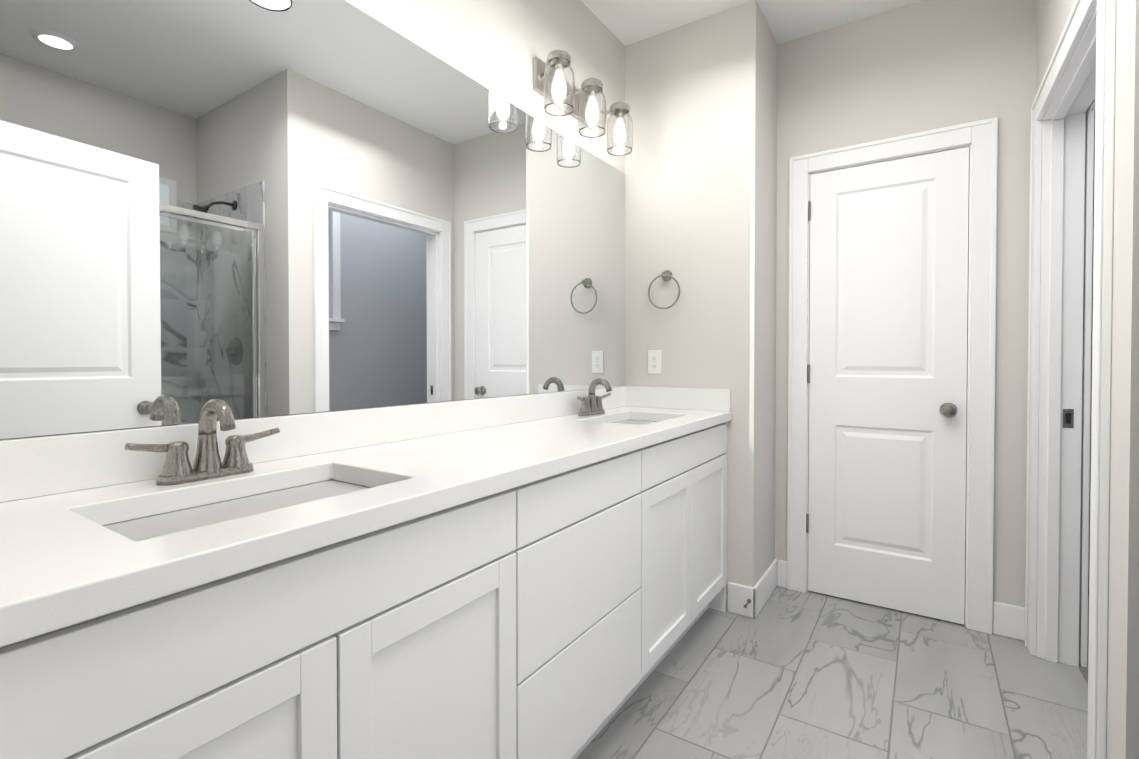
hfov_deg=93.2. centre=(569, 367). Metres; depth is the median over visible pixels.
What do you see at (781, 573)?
baseboard
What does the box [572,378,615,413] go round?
faucet
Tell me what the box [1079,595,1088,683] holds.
floor
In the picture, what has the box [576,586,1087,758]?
floor
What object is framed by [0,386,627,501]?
backsplash
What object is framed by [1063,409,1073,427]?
strike plate
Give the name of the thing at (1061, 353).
door frame
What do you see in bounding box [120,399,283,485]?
faucet
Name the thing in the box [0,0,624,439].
mirror
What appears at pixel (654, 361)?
electrical outlet
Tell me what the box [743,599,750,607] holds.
door stop
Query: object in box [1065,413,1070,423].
latch hole
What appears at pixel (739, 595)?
baseboard
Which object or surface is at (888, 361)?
closet door
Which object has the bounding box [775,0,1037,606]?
wall
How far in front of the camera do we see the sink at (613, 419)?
2.38 m
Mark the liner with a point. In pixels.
(1082, 384)
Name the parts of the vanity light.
arm, plate, lamp shade, arm, lamp shade, arm, lamp shade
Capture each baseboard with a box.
[728,582,755,617]
[777,559,786,587]
[992,601,1024,640]
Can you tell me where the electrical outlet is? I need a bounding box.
[648,350,660,373]
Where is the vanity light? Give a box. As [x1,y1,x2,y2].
[533,50,632,155]
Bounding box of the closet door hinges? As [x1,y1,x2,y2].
[806,201,810,532]
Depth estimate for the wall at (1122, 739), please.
1.18 m
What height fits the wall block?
2.710 m
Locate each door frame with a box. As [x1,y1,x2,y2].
[787,117,997,634]
[1025,0,1115,758]
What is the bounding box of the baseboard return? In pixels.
[753,559,776,618]
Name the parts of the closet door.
knob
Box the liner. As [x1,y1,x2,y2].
[1079,111,1086,663]
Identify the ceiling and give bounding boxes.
[581,0,920,45]
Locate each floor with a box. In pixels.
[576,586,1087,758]
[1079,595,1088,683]
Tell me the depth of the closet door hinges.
2.62 m
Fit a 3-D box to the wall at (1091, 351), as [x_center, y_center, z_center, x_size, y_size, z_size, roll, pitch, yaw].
[2.525,-0.252,2.573,0.394,2.710,0.006,0,1,33]
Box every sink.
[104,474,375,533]
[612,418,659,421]
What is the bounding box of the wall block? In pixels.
[625,0,776,610]
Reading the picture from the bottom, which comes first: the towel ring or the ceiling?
the towel ring
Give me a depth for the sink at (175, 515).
1.01 m
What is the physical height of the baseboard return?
0.135 m
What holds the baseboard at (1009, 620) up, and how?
attached to the wall at (921, 66)
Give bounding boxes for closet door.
[808,147,968,623]
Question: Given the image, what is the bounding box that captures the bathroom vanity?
[0,422,727,758]
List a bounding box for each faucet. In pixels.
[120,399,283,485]
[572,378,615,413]
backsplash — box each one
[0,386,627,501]
[628,386,730,409]
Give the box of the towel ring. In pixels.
[648,270,679,308]
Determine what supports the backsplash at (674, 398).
attached to the bathroom
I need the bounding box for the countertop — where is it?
[0,406,731,653]
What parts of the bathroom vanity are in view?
door, door, drawer, drawer, drawer, door, door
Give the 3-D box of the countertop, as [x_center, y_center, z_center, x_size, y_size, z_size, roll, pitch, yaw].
[-0.148,0.231,1.584,0.544,0.040,2.366,0,1,33]
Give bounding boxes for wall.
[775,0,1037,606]
[1037,0,1138,758]
[1088,109,1094,594]
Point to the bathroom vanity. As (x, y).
(536, 576)
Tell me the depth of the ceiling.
2.44 m

